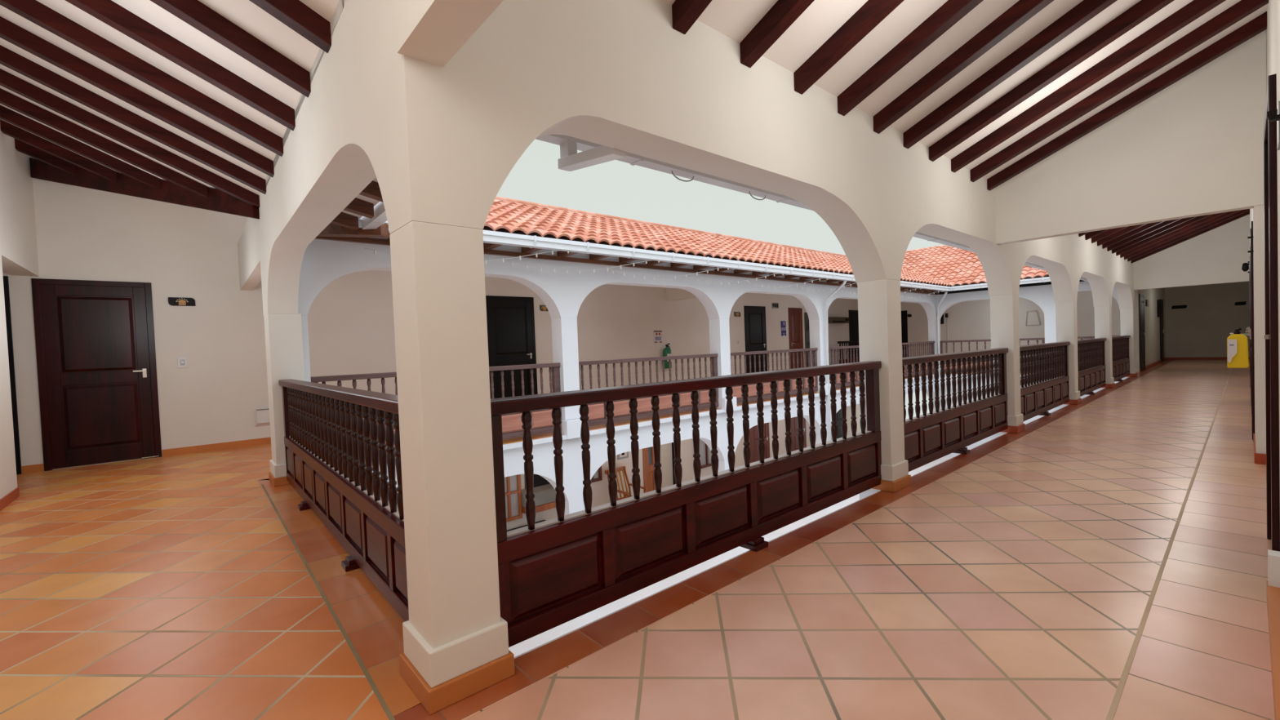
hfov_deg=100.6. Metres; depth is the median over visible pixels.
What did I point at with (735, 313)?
plaque
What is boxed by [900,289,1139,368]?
wall
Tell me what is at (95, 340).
door
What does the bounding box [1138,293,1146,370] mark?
door
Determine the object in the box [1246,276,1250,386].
door
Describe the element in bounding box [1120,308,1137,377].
pillar
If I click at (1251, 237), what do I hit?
bracket
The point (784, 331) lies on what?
wall sign
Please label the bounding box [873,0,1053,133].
rafter
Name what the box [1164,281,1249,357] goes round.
wall
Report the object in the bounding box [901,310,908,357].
door
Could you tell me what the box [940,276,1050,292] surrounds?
gutter
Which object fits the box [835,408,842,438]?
door
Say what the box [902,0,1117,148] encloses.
rafter
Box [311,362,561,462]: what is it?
gallery railing
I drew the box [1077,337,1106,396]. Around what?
balustrade
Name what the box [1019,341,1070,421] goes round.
balustrade
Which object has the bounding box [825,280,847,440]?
drain pipe
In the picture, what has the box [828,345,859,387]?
gallery railing
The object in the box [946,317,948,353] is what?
conduit
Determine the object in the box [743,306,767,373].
door
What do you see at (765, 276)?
string lights
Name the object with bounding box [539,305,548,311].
plaque
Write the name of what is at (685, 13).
rafter
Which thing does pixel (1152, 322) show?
wall
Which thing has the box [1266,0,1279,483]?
wall
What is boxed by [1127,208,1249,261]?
rafter
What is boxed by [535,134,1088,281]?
gutter
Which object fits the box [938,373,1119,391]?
trim
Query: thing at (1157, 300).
wall panel
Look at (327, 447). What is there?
balustrade
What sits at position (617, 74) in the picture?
wall
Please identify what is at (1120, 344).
balustrade
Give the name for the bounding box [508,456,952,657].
floor
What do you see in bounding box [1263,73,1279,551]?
door
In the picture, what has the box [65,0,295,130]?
rafter
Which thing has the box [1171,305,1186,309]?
plaque
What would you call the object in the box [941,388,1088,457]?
wall
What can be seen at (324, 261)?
wall
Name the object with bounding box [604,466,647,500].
rocking chair
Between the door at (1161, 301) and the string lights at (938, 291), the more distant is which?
the door at (1161, 301)
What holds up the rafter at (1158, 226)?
attached to the ceiling at (734, 19)
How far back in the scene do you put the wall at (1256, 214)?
4.31 m
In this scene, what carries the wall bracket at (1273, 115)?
attached to the wall at (1277, 2)
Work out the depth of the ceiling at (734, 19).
3.46 m
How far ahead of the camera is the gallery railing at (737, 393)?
10.46 m
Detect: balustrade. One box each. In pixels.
[278,378,408,621]
[490,360,881,647]
[902,347,1008,471]
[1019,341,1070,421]
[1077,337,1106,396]
[1111,335,1130,381]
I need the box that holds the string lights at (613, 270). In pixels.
[608,267,728,279]
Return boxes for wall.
[0,127,39,499]
[2,177,861,529]
[237,0,503,315]
[297,237,937,320]
[377,0,1134,309]
[379,376,935,502]
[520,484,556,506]
[666,288,697,301]
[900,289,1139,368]
[936,213,1249,320]
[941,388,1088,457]
[995,29,1266,244]
[1134,288,1165,372]
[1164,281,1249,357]
[1249,51,1266,453]
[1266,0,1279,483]
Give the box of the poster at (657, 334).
[653,330,662,342]
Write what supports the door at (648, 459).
in the wall at (82, 233)
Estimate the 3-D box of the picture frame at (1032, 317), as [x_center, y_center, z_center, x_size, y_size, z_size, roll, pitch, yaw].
[11.344,-1.208,15.334,0.030,0.424,0.364,-3,2,-41]
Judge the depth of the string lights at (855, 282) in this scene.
11.16 m
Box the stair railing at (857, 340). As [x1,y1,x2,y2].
[837,337,859,364]
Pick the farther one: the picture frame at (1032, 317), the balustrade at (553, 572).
the picture frame at (1032, 317)
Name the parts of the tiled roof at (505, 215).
wall plate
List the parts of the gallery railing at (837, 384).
raised panel, rail, panel, raised panel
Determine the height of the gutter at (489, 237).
0.127 m
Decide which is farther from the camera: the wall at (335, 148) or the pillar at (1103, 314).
the pillar at (1103, 314)
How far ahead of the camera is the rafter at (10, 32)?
3.58 m
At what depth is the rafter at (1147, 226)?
9.48 m
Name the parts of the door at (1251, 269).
panel, panel, frame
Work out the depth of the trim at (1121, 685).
2.19 m
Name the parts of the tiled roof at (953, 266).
wall plate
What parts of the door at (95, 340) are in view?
panel, panel, handle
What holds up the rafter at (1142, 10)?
attached to the ceiling at (734, 19)
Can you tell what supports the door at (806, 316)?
in the wall at (82, 233)
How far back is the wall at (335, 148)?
2.58 m
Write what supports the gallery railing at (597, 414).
attached to the pillar at (564, 330)
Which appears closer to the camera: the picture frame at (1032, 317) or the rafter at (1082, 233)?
the rafter at (1082, 233)
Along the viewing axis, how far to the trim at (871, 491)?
3.40 m
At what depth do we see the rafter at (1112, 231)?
8.93 m
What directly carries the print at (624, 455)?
attached to the wall picture at (625, 455)
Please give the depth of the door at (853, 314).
18.35 m
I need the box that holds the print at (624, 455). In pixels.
[619,452,626,457]
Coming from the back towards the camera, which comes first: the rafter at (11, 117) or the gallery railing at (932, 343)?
the gallery railing at (932, 343)
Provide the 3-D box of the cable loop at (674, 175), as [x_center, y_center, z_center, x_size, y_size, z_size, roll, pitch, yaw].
[0.280,-1.188,3.456,0.206,0.050,0.008,-3,2,-41]
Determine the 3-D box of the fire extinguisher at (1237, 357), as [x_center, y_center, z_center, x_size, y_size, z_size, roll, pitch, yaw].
[7.174,-0.145,6.351,0.197,0.475,0.205,-3,2,-41]
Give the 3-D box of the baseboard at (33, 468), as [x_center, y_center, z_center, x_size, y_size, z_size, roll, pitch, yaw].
[-1.219,0.879,10.843,15.035,0.085,0.014,-3,2,-41]
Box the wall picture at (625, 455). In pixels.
[617,451,628,459]
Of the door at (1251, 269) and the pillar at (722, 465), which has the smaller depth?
the door at (1251, 269)
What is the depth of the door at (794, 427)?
15.97 m
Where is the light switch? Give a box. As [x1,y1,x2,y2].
[177,357,187,368]
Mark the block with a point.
(1273, 557)
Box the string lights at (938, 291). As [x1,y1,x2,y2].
[901,290,943,298]
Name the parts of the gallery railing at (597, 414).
post, raised panel, raised panel, raised panel, rail, panel, raised panel, raised panel, raised panel, post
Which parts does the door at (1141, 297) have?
panel, panel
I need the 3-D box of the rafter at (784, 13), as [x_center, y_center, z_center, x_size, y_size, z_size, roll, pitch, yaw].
[1.147,-2.013,2.127,0.085,0.882,1.833,-3,2,-41]
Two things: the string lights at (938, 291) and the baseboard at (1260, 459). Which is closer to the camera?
the baseboard at (1260, 459)
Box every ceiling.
[0,0,339,195]
[265,0,379,218]
[662,0,1267,178]
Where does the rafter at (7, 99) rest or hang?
attached to the ceiling at (244, 14)
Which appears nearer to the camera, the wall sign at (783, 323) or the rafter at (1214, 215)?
the rafter at (1214, 215)
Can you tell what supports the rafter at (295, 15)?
attached to the ceiling at (244, 14)
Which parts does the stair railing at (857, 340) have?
rail, panel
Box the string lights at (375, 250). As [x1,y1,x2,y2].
[364,248,568,264]
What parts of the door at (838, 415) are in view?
panel, panel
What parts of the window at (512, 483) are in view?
pane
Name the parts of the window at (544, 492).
panel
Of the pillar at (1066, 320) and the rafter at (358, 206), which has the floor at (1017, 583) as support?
the pillar at (1066, 320)
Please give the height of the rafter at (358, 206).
0.220 m
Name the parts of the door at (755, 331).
panel, panel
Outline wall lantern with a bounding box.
[1241,262,1249,271]
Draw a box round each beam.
[29,158,259,218]
[316,222,389,238]
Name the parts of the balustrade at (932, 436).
raised panel, raised panel, raised panel, rail, panel, raised panel, raised panel, raised panel, post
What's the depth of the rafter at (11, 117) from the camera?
4.93 m
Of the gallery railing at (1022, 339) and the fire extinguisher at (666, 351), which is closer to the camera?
the fire extinguisher at (666, 351)
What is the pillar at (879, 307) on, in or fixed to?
on the floor at (1017, 583)
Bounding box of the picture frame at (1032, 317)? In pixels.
[1025,310,1040,325]
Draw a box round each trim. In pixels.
[261,484,395,719]
[372,373,939,472]
[514,377,1128,658]
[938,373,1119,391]
[1106,368,1232,719]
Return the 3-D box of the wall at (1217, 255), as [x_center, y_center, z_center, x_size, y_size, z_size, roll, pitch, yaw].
[10.864,-2.163,13.449,0.250,1.941,6.160,-3,2,-41]
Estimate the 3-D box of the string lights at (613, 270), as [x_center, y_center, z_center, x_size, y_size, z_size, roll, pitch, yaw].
[0.496,-1.349,8.120,2.375,0.266,0.160,-3,2,-33]
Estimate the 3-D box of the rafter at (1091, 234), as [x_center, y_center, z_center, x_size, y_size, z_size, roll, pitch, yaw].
[7.927,-2.417,8.079,0.085,0.864,1.790,-3,2,-41]
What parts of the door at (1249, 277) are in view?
panel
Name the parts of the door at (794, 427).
panel, panel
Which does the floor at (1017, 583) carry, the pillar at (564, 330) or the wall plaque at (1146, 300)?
the pillar at (564, 330)
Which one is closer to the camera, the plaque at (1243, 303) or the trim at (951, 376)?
the trim at (951, 376)
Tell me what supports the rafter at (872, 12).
attached to the ceiling at (734, 19)
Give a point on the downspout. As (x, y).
(570, 160)
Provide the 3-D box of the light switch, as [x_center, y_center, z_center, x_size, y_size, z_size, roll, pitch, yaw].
[-5.855,0.032,6.798,0.096,0.132,0.020,-3,2,-41]
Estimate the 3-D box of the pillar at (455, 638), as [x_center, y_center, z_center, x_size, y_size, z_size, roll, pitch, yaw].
[-0.686,0.339,1.884,0.300,1.580,0.300,-3,2,-41]
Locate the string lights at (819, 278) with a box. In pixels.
[748,278,827,288]
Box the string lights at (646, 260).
[505,259,659,274]
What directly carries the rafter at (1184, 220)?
attached to the ceiling at (734, 19)
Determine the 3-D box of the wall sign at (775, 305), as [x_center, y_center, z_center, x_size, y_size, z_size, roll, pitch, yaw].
[3.907,-1.573,15.337,0.320,0.160,0.015,-3,2,-41]
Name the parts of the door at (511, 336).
panel, panel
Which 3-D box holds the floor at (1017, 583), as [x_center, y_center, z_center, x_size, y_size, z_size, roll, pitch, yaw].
[5.749,0.685,10.792,28.000,0.060,9.401,-3,2,-41]
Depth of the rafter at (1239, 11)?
4.27 m
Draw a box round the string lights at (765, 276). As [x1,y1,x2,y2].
[684,273,783,284]
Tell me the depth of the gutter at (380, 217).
4.72 m
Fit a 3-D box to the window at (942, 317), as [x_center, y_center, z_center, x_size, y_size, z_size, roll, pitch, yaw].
[9.715,-1.343,17.192,0.035,0.360,0.200,-3,2,-41]
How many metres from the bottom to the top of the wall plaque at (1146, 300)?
0.180 m
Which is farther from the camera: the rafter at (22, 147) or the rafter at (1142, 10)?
the rafter at (22, 147)
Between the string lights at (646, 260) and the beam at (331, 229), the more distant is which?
the string lights at (646, 260)
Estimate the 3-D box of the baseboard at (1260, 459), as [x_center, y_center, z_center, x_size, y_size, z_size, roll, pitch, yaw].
[8.915,0.569,7.696,10.295,0.085,0.070,-3,2,-41]
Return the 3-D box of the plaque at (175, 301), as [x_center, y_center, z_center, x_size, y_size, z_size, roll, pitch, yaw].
[-5.863,-0.746,6.797,0.262,0.105,0.017,-3,2,-41]
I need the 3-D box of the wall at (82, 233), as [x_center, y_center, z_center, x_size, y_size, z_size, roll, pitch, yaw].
[0.143,0.280,12.160,21.600,6.010,0.170,-3,2,-41]
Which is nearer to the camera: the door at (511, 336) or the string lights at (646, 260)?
the string lights at (646, 260)
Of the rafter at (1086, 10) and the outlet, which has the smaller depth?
the rafter at (1086, 10)
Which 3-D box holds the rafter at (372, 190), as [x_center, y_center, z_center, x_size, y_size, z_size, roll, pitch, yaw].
[-2.137,-1.332,4.019,0.466,0.220,0.097,-3,2,-41]
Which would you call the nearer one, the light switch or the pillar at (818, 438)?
the light switch
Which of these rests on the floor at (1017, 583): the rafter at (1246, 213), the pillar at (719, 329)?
the pillar at (719, 329)
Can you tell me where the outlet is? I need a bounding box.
[832,320,844,322]
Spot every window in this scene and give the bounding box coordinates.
[504,474,522,522]
[520,474,556,514]
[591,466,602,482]
[699,439,711,468]
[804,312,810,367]
[940,313,943,324]
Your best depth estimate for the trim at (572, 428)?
7.71 m
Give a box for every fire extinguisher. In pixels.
[662,343,671,368]
[1226,328,1249,368]
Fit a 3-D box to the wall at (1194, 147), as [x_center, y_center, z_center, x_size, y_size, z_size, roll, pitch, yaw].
[4.418,-1.957,4.965,0.140,1.426,1.860,-3,2,-41]
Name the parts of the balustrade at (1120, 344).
raised panel, raised panel, rail, raised panel, panel, raised panel, raised panel, post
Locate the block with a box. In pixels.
[1267,549,1279,587]
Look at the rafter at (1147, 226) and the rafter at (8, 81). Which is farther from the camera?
the rafter at (1147, 226)
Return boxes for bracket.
[1247,235,1253,253]
[1266,101,1279,150]
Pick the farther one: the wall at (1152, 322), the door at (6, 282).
the wall at (1152, 322)
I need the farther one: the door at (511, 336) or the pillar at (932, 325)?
the pillar at (932, 325)
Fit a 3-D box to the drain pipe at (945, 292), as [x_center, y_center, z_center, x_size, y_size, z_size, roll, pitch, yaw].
[8.785,0.408,15.390,0.106,4.726,0.678,-2,1,8]
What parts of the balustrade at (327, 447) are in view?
post, raised panel, raised panel, raised panel, raised panel, raised panel, rail, raised panel, raised panel, raised panel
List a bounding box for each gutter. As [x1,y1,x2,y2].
[358,216,950,291]
[361,201,386,229]
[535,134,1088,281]
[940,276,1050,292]
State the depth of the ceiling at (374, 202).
3.62 m
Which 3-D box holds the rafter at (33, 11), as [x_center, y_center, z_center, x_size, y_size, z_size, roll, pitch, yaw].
[-3.206,-1.858,3.114,1.815,0.938,0.085,-3,2,-40]
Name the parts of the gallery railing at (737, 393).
raised panel, raised panel, raised panel, rail, panel, raised panel, raised panel, raised panel, post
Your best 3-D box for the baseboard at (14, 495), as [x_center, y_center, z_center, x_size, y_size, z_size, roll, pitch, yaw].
[-3.217,1.183,1.946,0.012,0.085,7.620,-3,2,-40]
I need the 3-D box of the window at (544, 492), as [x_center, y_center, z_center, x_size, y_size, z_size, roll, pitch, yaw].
[-1.788,2.357,10.178,1.000,0.950,0.250,-3,2,-41]
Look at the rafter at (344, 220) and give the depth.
4.91 m
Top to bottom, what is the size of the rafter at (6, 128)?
0.471 m
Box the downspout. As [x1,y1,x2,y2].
[557,140,625,171]
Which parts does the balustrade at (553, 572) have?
post, raised panel, raised panel, rail, raised panel, raised panel, raised panel, raised panel, post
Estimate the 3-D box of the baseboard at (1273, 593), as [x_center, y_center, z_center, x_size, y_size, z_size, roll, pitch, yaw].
[0.435,1.085,0.288,5.760,0.085,0.037,-3,2,-41]
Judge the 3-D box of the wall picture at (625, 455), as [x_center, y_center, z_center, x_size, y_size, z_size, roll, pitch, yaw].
[-0.372,1.942,11.572,0.300,0.420,0.015,-3,2,-41]
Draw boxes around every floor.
[0,360,1275,719]
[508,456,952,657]
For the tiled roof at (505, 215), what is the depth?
8.80 m
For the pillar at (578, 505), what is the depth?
7.25 m
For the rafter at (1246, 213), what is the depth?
11.41 m
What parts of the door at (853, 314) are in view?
frame, panel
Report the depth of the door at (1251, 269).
5.12 m
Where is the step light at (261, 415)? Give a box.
[253,408,270,426]
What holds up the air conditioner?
attached to the wall at (82, 233)
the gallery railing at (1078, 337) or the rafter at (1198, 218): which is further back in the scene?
the gallery railing at (1078, 337)
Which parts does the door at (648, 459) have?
frame, panel, panel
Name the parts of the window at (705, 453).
frame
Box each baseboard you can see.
[0,487,19,511]
[21,436,271,474]
[1139,356,1249,372]
[1253,433,1266,464]
[1266,580,1279,719]
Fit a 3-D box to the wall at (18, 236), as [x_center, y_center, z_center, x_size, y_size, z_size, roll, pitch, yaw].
[-3.847,-0.664,2.395,0.200,3.800,9.500,-3,2,-40]
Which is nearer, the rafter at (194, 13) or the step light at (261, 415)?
the rafter at (194, 13)
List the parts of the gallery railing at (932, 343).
rail, panel, post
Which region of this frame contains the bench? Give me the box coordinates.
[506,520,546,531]
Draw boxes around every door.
[3,275,21,474]
[31,278,161,471]
[485,295,537,399]
[642,446,655,492]
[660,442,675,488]
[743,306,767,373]
[749,422,769,462]
[787,307,804,368]
[790,416,806,451]
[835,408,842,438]
[848,310,858,358]
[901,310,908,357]
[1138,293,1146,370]
[1159,298,1164,362]
[1245,221,1254,439]
[1246,270,1251,405]
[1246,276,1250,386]
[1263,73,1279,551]
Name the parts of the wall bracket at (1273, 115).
plate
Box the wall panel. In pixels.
[1156,299,1159,316]
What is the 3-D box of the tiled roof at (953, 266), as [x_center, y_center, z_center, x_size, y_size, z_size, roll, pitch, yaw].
[10.424,-3.013,16.171,4.306,2.024,6.610,-3,2,-41]
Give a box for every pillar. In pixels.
[263,313,304,486]
[301,315,311,382]
[389,220,515,715]
[551,317,580,434]
[564,498,584,515]
[708,318,730,408]
[717,460,728,472]
[808,319,826,392]
[815,434,828,444]
[857,278,911,492]
[928,320,940,373]
[990,293,1025,433]
[1044,313,1056,343]
[1055,302,1081,404]
[1094,306,1115,387]
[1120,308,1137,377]
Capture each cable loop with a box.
[671,170,693,182]
[748,191,765,199]
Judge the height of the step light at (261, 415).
0.240 m
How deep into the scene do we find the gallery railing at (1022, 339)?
15.17 m
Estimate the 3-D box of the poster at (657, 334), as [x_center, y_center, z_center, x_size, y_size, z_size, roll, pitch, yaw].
[0.414,-0.539,12.279,0.260,0.280,0.015,-3,2,-41]
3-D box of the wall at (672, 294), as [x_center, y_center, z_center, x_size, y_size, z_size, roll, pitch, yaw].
[1.557,-2.036,11.521,0.200,1.260,2.680,-3,2,-41]
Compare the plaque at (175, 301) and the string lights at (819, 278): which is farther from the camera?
the string lights at (819, 278)
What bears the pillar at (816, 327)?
on the floor at (1017, 583)
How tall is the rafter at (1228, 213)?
0.864 m
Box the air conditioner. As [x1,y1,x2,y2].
[827,316,848,323]
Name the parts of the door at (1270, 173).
handle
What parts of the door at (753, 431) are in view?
panel, panel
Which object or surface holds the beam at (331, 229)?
attached to the wall at (324, 261)
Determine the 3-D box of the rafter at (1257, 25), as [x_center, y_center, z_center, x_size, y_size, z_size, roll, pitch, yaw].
[4.190,-2.204,4.766,0.085,0.894,1.862,-3,2,-41]
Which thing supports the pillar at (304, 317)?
on the floor at (1017, 583)
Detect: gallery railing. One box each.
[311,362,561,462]
[578,353,718,426]
[730,347,817,403]
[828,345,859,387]
[902,341,934,377]
[939,337,1044,373]
[1077,335,1119,339]
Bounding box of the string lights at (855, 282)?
[796,282,857,292]
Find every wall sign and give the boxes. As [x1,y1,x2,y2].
[771,302,778,308]
[780,320,786,327]
[781,329,786,335]
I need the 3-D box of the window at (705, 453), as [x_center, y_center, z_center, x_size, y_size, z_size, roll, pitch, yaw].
[1.665,2.114,13.322,0.850,1.130,0.060,-3,2,-41]
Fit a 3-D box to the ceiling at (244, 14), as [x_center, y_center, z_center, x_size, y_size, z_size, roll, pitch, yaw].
[-3.176,-2.008,2.875,2.208,1.040,9.580,-3,2,-41]
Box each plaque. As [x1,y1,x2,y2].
[168,297,195,306]
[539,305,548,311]
[733,311,740,316]
[1145,299,1148,306]
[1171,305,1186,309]
[1235,301,1246,305]
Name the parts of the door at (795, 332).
panel, panel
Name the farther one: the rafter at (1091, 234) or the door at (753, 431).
the door at (753, 431)
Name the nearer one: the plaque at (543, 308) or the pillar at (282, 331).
the pillar at (282, 331)
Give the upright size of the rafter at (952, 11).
0.894 m
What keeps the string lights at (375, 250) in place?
hanging from the gutter at (489, 237)
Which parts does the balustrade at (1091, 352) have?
raised panel, raised panel, rail, panel, raised panel, raised panel, raised panel, post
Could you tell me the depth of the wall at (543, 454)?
7.85 m
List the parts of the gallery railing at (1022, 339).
post, raised panel, raised panel, panel, rail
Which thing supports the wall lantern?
attached to the wall at (1256, 214)
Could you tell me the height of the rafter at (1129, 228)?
0.864 m
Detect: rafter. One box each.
[0,0,283,156]
[0,16,274,177]
[0,44,266,194]
[0,68,259,208]
[0,88,208,196]
[0,105,163,188]
[0,119,119,181]
[14,138,77,174]
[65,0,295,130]
[150,0,311,97]
[248,0,331,53]
[330,211,358,231]
[343,197,373,218]
[359,180,383,202]
[671,0,711,34]
[740,0,814,67]
[793,0,904,94]
[837,0,983,115]
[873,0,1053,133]
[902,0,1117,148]
[928,0,1173,161]
[951,0,1226,173]
[969,0,1268,182]
[986,11,1266,191]
[1078,231,1089,236]
[1084,228,1111,239]
[1091,226,1128,243]
[1097,223,1146,245]
[1102,221,1164,248]
[1106,218,1181,251]
[1111,216,1197,253]
[1115,213,1213,255]
[1120,212,1226,257]
[1124,209,1241,259]
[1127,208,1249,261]
[1130,210,1249,263]
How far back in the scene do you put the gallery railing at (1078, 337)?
13.19 m
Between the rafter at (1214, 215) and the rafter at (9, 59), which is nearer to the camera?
the rafter at (9, 59)
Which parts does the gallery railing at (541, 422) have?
rail, panel, raised panel, raised panel, post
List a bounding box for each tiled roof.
[315,196,951,294]
[902,244,1084,294]
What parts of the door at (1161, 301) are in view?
panel, panel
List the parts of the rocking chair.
armrest, seat, leg, armrest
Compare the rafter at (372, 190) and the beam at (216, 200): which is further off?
the beam at (216, 200)
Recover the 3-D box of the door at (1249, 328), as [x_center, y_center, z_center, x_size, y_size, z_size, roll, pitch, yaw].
[8.662,-0.436,7.533,1.000,2.120,0.085,-3,2,-41]
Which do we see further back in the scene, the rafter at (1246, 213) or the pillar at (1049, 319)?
the pillar at (1049, 319)
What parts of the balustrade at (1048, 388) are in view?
raised panel, raised panel, raised panel, rail, panel, raised panel, raised panel, raised panel, post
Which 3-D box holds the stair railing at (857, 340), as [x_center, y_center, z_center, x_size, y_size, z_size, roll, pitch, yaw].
[6.722,-0.116,16.972,1.460,1.150,0.120,-3,2,-41]
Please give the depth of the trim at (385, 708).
2.25 m
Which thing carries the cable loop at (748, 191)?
hanging from the gutter at (582, 145)
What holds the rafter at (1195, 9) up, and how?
attached to the ceiling at (734, 19)
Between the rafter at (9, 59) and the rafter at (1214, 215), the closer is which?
the rafter at (9, 59)
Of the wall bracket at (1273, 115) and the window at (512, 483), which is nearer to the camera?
the wall bracket at (1273, 115)
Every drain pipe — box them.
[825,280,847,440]
[937,291,947,409]
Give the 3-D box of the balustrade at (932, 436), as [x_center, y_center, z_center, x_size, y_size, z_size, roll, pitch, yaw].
[3.095,0.414,5.146,2.963,0.972,0.133,-3,2,-41]
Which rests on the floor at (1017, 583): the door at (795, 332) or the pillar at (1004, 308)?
the pillar at (1004, 308)

